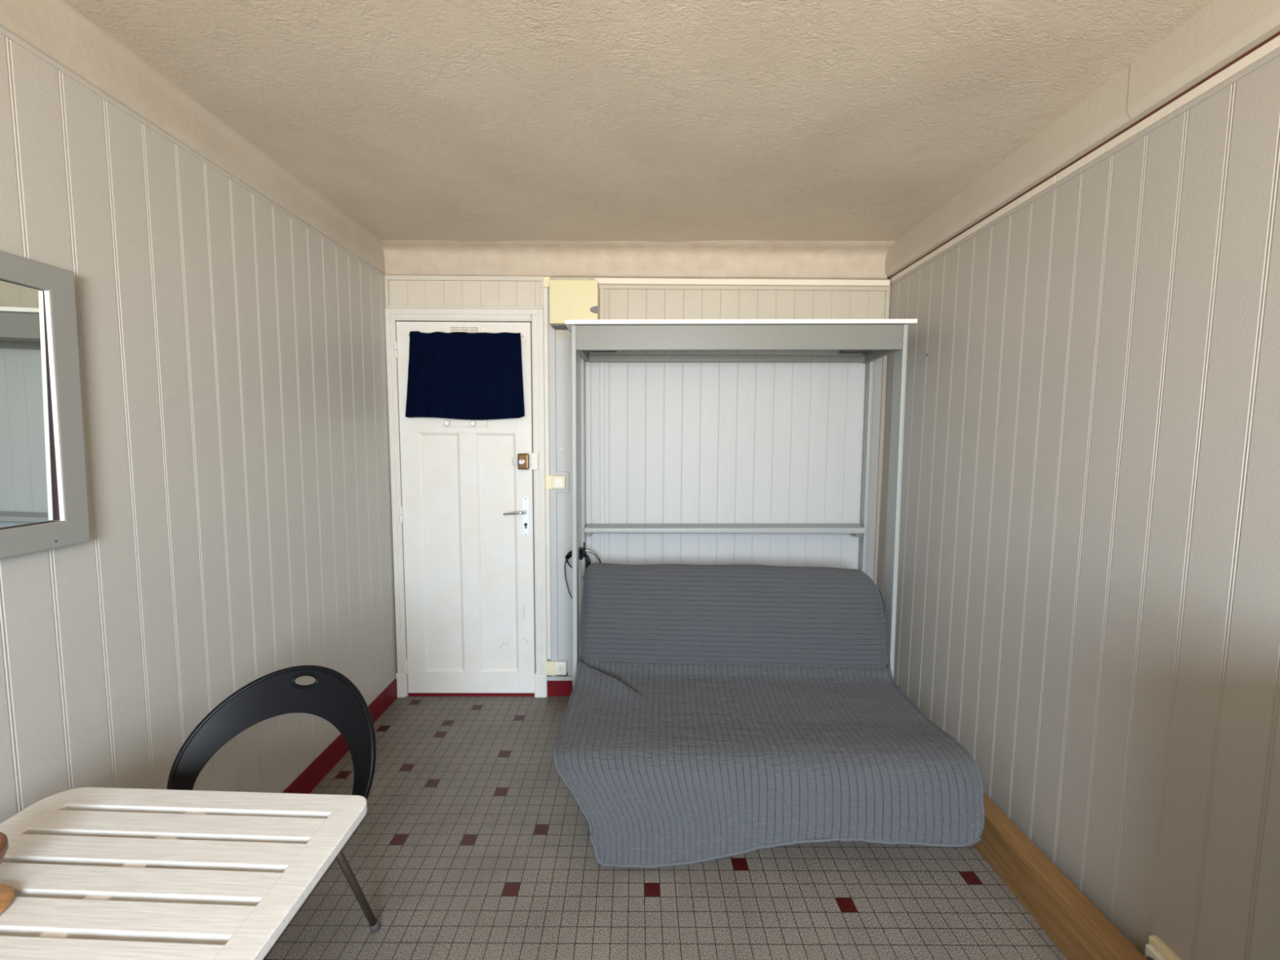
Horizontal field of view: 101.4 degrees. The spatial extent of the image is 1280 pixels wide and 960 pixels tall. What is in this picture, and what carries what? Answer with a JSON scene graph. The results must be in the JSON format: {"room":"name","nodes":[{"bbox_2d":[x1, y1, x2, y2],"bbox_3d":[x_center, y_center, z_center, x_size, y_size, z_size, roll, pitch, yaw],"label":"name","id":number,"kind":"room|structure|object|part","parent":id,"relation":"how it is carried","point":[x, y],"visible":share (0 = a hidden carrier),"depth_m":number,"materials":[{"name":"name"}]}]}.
{"room":"bedroom","nodes":[
{"label":"bedroom","id":0,"kind":"room"},
{"bbox_2d":[0,26,397,823],"bbox_3d":[-1.328,0.225,0.610,0.039,2.300,4.440,0,5,0],"label":"wall","id":1,"kind":"structure","parent":0,"point":[233,357],"depth_m":1.51,"materials":[{"name":"white wood"}]},
{"bbox_2d":[0,250,90,559],"bbox_3d":[-1.295,-0.132,0.819,0.029,0.618,0.794,0,5,0],"label":"wall mirror","id":2,"kind":"object","parent":1,"relation":"attached to","point":[44,500],"visible":1,"depth_m":1.13,"materials":[{"name":"grey paint"}]},
{"bbox_2d":[0,280,56,528],"bbox_3d":[-1.298,-0.133,0.817,0.010,0.520,0.698,0,5,0],"label":"mirror glass","id":3,"kind":"object","parent":2,"relation":"attached to","point":[28,308],"depth_m":1.11,"materials":[{"name":"white"}]},
{"bbox_2d":[0,0,385,274],"bbox_3d":[-1.293,-0.963,0.528,0.086,0.160,4.470,0,5,0],"label":"trim","id":4,"kind":"structure","parent":1,"relation":"attached to","point":[53,28],"depth_m":1.44,"materials":[{"name":"beige paint"}]},
{"bbox_2d":[0,26,385,277],"bbox_3d":[-1.315,-0.875,0.510,0.030,0.013,4.420,0,5,0],"label":"trim","id":5,"kind":"structure","parent":1,"relation":"attached to","point":[6,33],"depth_m":1.41,"materials":[{"name":"white wood"}]},
{"bbox_2d":[282,678,397,793],"bbox_3d":[-1.327,1.319,0.686,0.026,0.107,4.414,0,5,0],"label":"baseboard","id":6,"kind":"structure","parent":1,"relation":"attached to","point":[320,767],"depth_m":2.25,"materials":[{"name":"red paint"}]},
{"bbox_2d":[62,0,1213,242],"bbox_3d":[0.010,-1.046,0.517,2.702,0.075,4.482,0,5,0],"label":"ceiling","id":7,"kind":"structure","parent":0,"point":[664,121],"depth_m":1.49,"materials":[{"name":"paint"}]},
{"bbox_2d":[264,695,1067,959],"bbox_3d":[-0.011,1.376,0.719,2.664,0.001,4.490,0,5,0],"label":"floor","id":8,"kind":"structure","parent":0,"point":[470,842],"depth_m":1.67,"materials":[{"name":"grey tile"}]},
{"bbox_2d":[0,786,367,959],"bbox_3d":[-0.847,1.018,0.628,0.685,0.720,0.908,0,5,2],"label":"table","id":9,"kind":"object","parent":8,"relation":"on","point":[94,873],"visible":1,"depth_m":0.86,"materials":[{"name":"white wood"}]},
{"bbox_2d":[0,831,14,914],"bbox_3d":[-1.000,0.595,0.760,0.115,0.101,0.115,0,5,0],"label":"goblet","id":10,"kind":"object","parent":9,"relation":"on","point":[6,891],"visible":1,"depth_m":0.79,"materials":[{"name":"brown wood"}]},
{"bbox_2d":[0,831,8,864],"bbox_3d":[-1.000,0.586,0.760,0.112,0.083,0.112,0,5,0],"label":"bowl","id":11,"kind":"object","parent":10,"relation":"on","point":[4,845],"depth_m":0.79,"materials":[{"name":"brown wood"}]},
{"bbox_2d":[166,665,380,959],"bbox_3d":[-0.902,0.931,1.190,0.497,0.812,0.627,0,5,0],"label":"chair","id":12,"kind":"object","parent":8,"relation":"on","point":[333,697],"visible":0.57,"depth_m":1.37,"materials":[{"name":"black plastic"}]},
{"bbox_3d":[-0.777,1.085,1.416,0.019,0.411,0.179,1,5,7],"label":"leg","id":13,"kind":"part","parent":12,"relation":"part of","materials":[{"name":"grey metal"}]},
{"bbox_2d":[564,319,917,688],"bbox_3d":[0.441,0.245,2.599,1.637,1.953,0.618,0,5,-6],"label":"frame","id":14,"kind":"object","parent":8,"relation":"on","point":[582,551],"depth_m":2.37,"materials":[{"name":"grey metal"}]},
{"bbox_3d":[-0.365,0.391,2.728,0.052,0.050,0.027,0,5,0],"label":"clamp lever","id":15,"kind":"part","parent":14,"relation":"part of","materials":[{"name":"black plastic"}]},
{"bbox_3d":[-0.298,0.273,2.421,0.026,1.920,0.085,0,5,0],"label":"post","id":16,"kind":"part","parent":14,"relation":"part of","materials":[{"name":"grey paint"}]},
{"bbox_3d":[-0.301,0.238,2.781,0.024,1.930,0.080,0,5,0],"label":"post","id":17,"kind":"part","parent":14,"relation":"part of","materials":[{"name":"grey paint"}]},
{"bbox_2d":[583,523,866,533],"bbox_3d":[0.446,0.254,2.756,1.470,0.034,0.135,0,5,0],"label":"rail","id":18,"kind":"object","parent":14,"relation":"attached to","point":[820,528],"depth_m":2.69,"materials":[{"name":"grey paint"}]},
{"bbox_3d":[0.454,-0.633,2.732,1.439,0.042,0.022,0,5,0],"label":"rail","id":19,"kind":"part","parent":14,"relation":"part of","materials":[{"name":"grey paint"}]},
{"bbox_3d":[0.451,0.245,2.600,1.578,1.953,0.465,0,5,0],"label":"bed canopy","id":20,"kind":"part","parent":14,"relation":"part of","materials":[{"name":"grey wood"}]},
{"bbox_3d":[1.203,0.242,2.808,0.028,1.932,0.050,0,5,0],"label":"post","id":21,"kind":"part","parent":14,"relation":"part of","materials":[{"name":"grey paint"}]},
{"bbox_3d":[1.174,0.272,2.432,0.028,1.932,0.085,0,5,0],"label":"post","id":22,"kind":"part","parent":14,"relation":"part of","materials":[{"name":"grey paint"}]},
{"bbox_2d":[552,562,984,867],"bbox_3d":[0.409,0.853,2.131,1.423,0.818,0.967,0,5,3],"label":"bed","id":23,"kind":"object","parent":8,"relation":"on","point":[712,712],"visible":1,"depth_m":1.92,"materials":[{"name":"grey fabric"}]},
{"bbox_3d":[0.427,0.638,2.476,1.412,0.446,0.241,0,5,3],"label":"backrest","id":24,"kind":"part","parent":23,"relation":"part of","materials":[{"name":"grey fabric"}]},
{"bbox_3d":[0.406,1.044,2.043,1.408,0.390,0.753,0,5,3],"label":"seat","id":25,"kind":"part","parent":23,"relation":"part of","materials":[{"name":"grey fabric"}]},
{"bbox_2d":[548,277,890,675],"bbox_3d":[0.406,0.070,2.848,1.813,2.260,0.040,0,5,0],"label":"wall","id":26,"kind":"structure","parent":0,"point":[686,442],"depth_m":2.81,"materials":[{"name":"white wood"}]},
{"bbox_2d":[384,275,543,309],"bbox_3d":[-0.912,-0.973,2.733,0.823,0.174,0.032,0,5,0],"label":"wall panel","id":27,"kind":"object","parent":26,"relation":"attached to","point":[402,291],"depth_m":2.73,"materials":[{"name":"beige paint"}]},
{"bbox_2d":[385,308,547,697],"bbox_3d":[-0.919,0.153,2.810,0.825,2.090,0.108,0,5,0],"label":"door","id":28,"kind":"structure","parent":26,"relation":"in","point":[468,496],"depth_m":2.82,"materials":[{"name":"white paint"}]},
{"bbox_3d":[-1.011,-0.297,2.742,0.033,0.033,0.038,0,5,0],"label":"knob","id":29,"kind":"part","parent":28,"relation":"part of","materials":[{"name":"white"}]},
{"bbox_2d":[404,331,524,420],"bbox_3d":[-0.914,-0.541,2.730,0.626,0.454,0.050,0,5,0],"label":"door curtain","id":30,"kind":"object","parent":28,"relation":"hanging from","point":[459,375],"visible":1,"depth_m":2.72,"materials":[{"name":"blue fabric"}]},
{"bbox_2d":[448,325,480,333],"bbox_3d":[-0.912,-0.773,2.731,0.163,0.058,0.008,0,5,0],"label":"vent grille","id":31,"kind":"object","parent":28,"relation":"attached to","point":[468,329],"depth_m":2.73,"materials":[{"name":"white plastic"}]},
{"bbox_3d":[-0.874,-0.296,2.743,0.033,0.033,0.038,0,5,0],"label":"knob","id":32,"kind":"part","parent":28,"relation":"part of","materials":[{"name":"white"}]},
{"bbox_3d":[-0.638,-0.097,2.788,0.082,0.037,0.010,0,5,0],"label":"lock plate","id":33,"kind":"part","parent":28,"relation":"part of","materials":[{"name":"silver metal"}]},
{"bbox_3d":[-0.663,0.174,2.784,0.117,0.026,0.048,0,5,0],"label":"lever handle","id":34,"kind":"part","parent":28,"relation":"part of","materials":[{"name":"silver metal"}]},
{"bbox_3d":[-0.613,0.197,2.813,0.037,0.212,0.007,0,5,0],"label":"handle plate","id":35,"kind":"part","parent":28,"relation":"part of","materials":[{"name":"silver metal"}]},
{"bbox_2d":[542,276,551,288],"bbox_3d":[-0.482,-1.023,2.717,0.036,0.052,0.034,0,5,0],"label":"trim","id":36,"kind":"structure","parent":26,"relation":"attached to","point":[545,279],"depth_m":2.70,"materials":[{"name":"beige plastic"}]},
{"bbox_2d":[543,287,551,658],"bbox_3d":[-0.494,-0.008,2.809,0.022,1.986,0.032,0,5,0],"label":"trim","id":37,"kind":"structure","parent":26,"relation":"attached to","point":[545,289],"depth_m":2.79,"materials":[{"name":"white paint"}]},
{"bbox_2d":[547,288,558,675],"bbox_3d":[-0.466,0.043,2.813,0.036,2.087,0.016,0,5,0],"label":"trim","id":38,"kind":"structure","parent":26,"relation":"attached to","point":[552,340],"depth_m":2.81,"materials":[{"name":"white wood"}]},
{"bbox_2d":[546,660,567,675],"bbox_3d":[-0.458,1.032,2.875,0.110,0.075,0.038,0,5,0],"label":"wall socket","id":39,"kind":"object","parent":26,"relation":"attached to","point":[553,667],"visible":1,"depth_m":2.87,"materials":[{"name":"beige plastic"}]},
{"bbox_2d":[545,471,568,492],"bbox_3d":[-0.442,0.013,2.796,0.124,0.112,0.039,0,5,0],"label":"light switch","id":40,"kind":"object","parent":26,"relation":"attached to","point":[560,482],"visible":1,"depth_m":2.79,"materials":[{"name":"beige plastic"}]},
{"bbox_3d":[-0.421,0.011,2.810,0.082,0.112,0.010,0,5,0],"label":"plate","id":41,"kind":"part","parent":40,"relation":"part of","materials":[{"name":"beige plastic"}]},
{"bbox_2d":[546,680,572,696],"bbox_3d":[0.375,1.152,2.913,1.794,0.092,0.026,0,5,0],"label":"baseboard","id":42,"kind":"structure","parent":26,"relation":"attached to","point":[555,688],"depth_m":2.89,"materials":[{"name":"red paint"}]},
{"bbox_2d":[546,675,572,680],"bbox_3d":[0.376,1.096,2.906,1.794,0.021,0.032,0,5,0],"label":"trim","id":43,"kind":"structure","parent":26,"relation":"attached to","point":[549,677],"depth_m":2.88,"materials":[{"name":"white wood"}]},
{"bbox_2d":[549,280,599,329],"bbox_3d":[-0.331,-0.890,2.674,0.240,0.216,0.140,0,5,0],"label":"box","id":44,"kind":"object","parent":26,"relation":"attached to","point":[568,299],"visible":0.8,"depth_m":2.61,"materials":[{"name":"plastic"}]},
{"bbox_3d":[-0.332,-0.787,2.697,0.234,0.006,0.110,0,5,0],"label":"plate","id":45,"kind":"part","parent":44,"relation":"part of","materials":[{"name":"grey plastic"}]},
{"bbox_2d":[600,351,604,563],"bbox_3d":[-0.203,0.167,2.829,0.024,1.825,0.016,0,5,0],"label":"trim","id":46,"kind":"structure","parent":26,"relation":"attached to","point":[602,364],"depth_m":2.80,"materials":[{"name":"white wood"}]},
{"bbox_2d":[380,240,895,279],"bbox_3d":[-0.032,-1.130,2.677,2.630,0.164,0.201,0,5,0],"label":"trim","id":47,"kind":"structure","parent":26,"relation":"attached to","point":[725,259],"depth_m":2.70,"materials":[{"name":"paint"}]},
{"bbox_2d":[595,278,889,286],"bbox_3d":[0.532,-1.027,2.731,1.530,0.028,0.038,0,5,0],"label":"trim","id":48,"kind":"structure","parent":26,"relation":"attached to","point":[601,281],"depth_m":2.71,"materials":[{"name":"white wood"}]},
{"bbox_2d":[599,284,889,585],"bbox_3d":[0.532,0.092,2.831,1.540,2.220,0.021,0,5,0],"label":"trim","id":49,"kind":"structure","parent":26,"relation":"attached to","point":[602,287],"depth_m":2.74,"materials":[{"name":"white wood"}]},
{"bbox_2d":[876,55,1279,959],"bbox_3d":[1.331,0.235,0.631,0.049,2.300,4.440,0,5,0],"label":"wall","id":50,"kind":"structure","parent":0,"point":[1088,602],"depth_m":1.43,"materials":[{"name":"white wood"}]},
{"bbox_2d":[973,792,1146,959],"bbox_3d":[1.221,1.325,0.459,0.069,0.155,3.920,0,5,0],"label":"baseboard","id":51,"kind":"structure","parent":50,"relation":"attached to","point":[1080,931],"depth_m":1.52,"materials":[{"name":"brown wood"}]},
{"bbox_2d":[884,0,1279,277],"bbox_3d":[1.321,-0.964,0.528,0.076,0.172,4.430,0,5,0],"label":"trim","id":52,"kind":"structure","parent":50,"relation":"attached to","point":[1222,31],"depth_m":1.42,"materials":[{"name":"beige paint"}]},
{"bbox_2d":[889,35,1279,285],"bbox_3d":[1.336,-0.861,0.532,0.027,0.024,4.420,0,5,0],"label":"trim","id":53,"kind":"structure","parent":50,"relation":"attached to","point":[1274,43],"depth_m":1.42,"materials":[{"name":"white wood"}]},
{"bbox_2d":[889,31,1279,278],"bbox_3d":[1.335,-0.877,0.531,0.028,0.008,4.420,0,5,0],"label":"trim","id":54,"kind":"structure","parent":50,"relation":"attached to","point":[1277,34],"depth_m":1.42,"materials":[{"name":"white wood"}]},
{"bbox_2d":[1144,935,1181,959],"bbox_3d":[1.283,1.201,1.264,0.040,0.101,0.124,0,5,0],"label":"wall socket","id":55,"kind":"object","parent":50,"relation":"attached to","point":[1155,949],"visible":0.95,"depth_m":1.29,"materials":[{"name":"beige plastic"}]}
]}

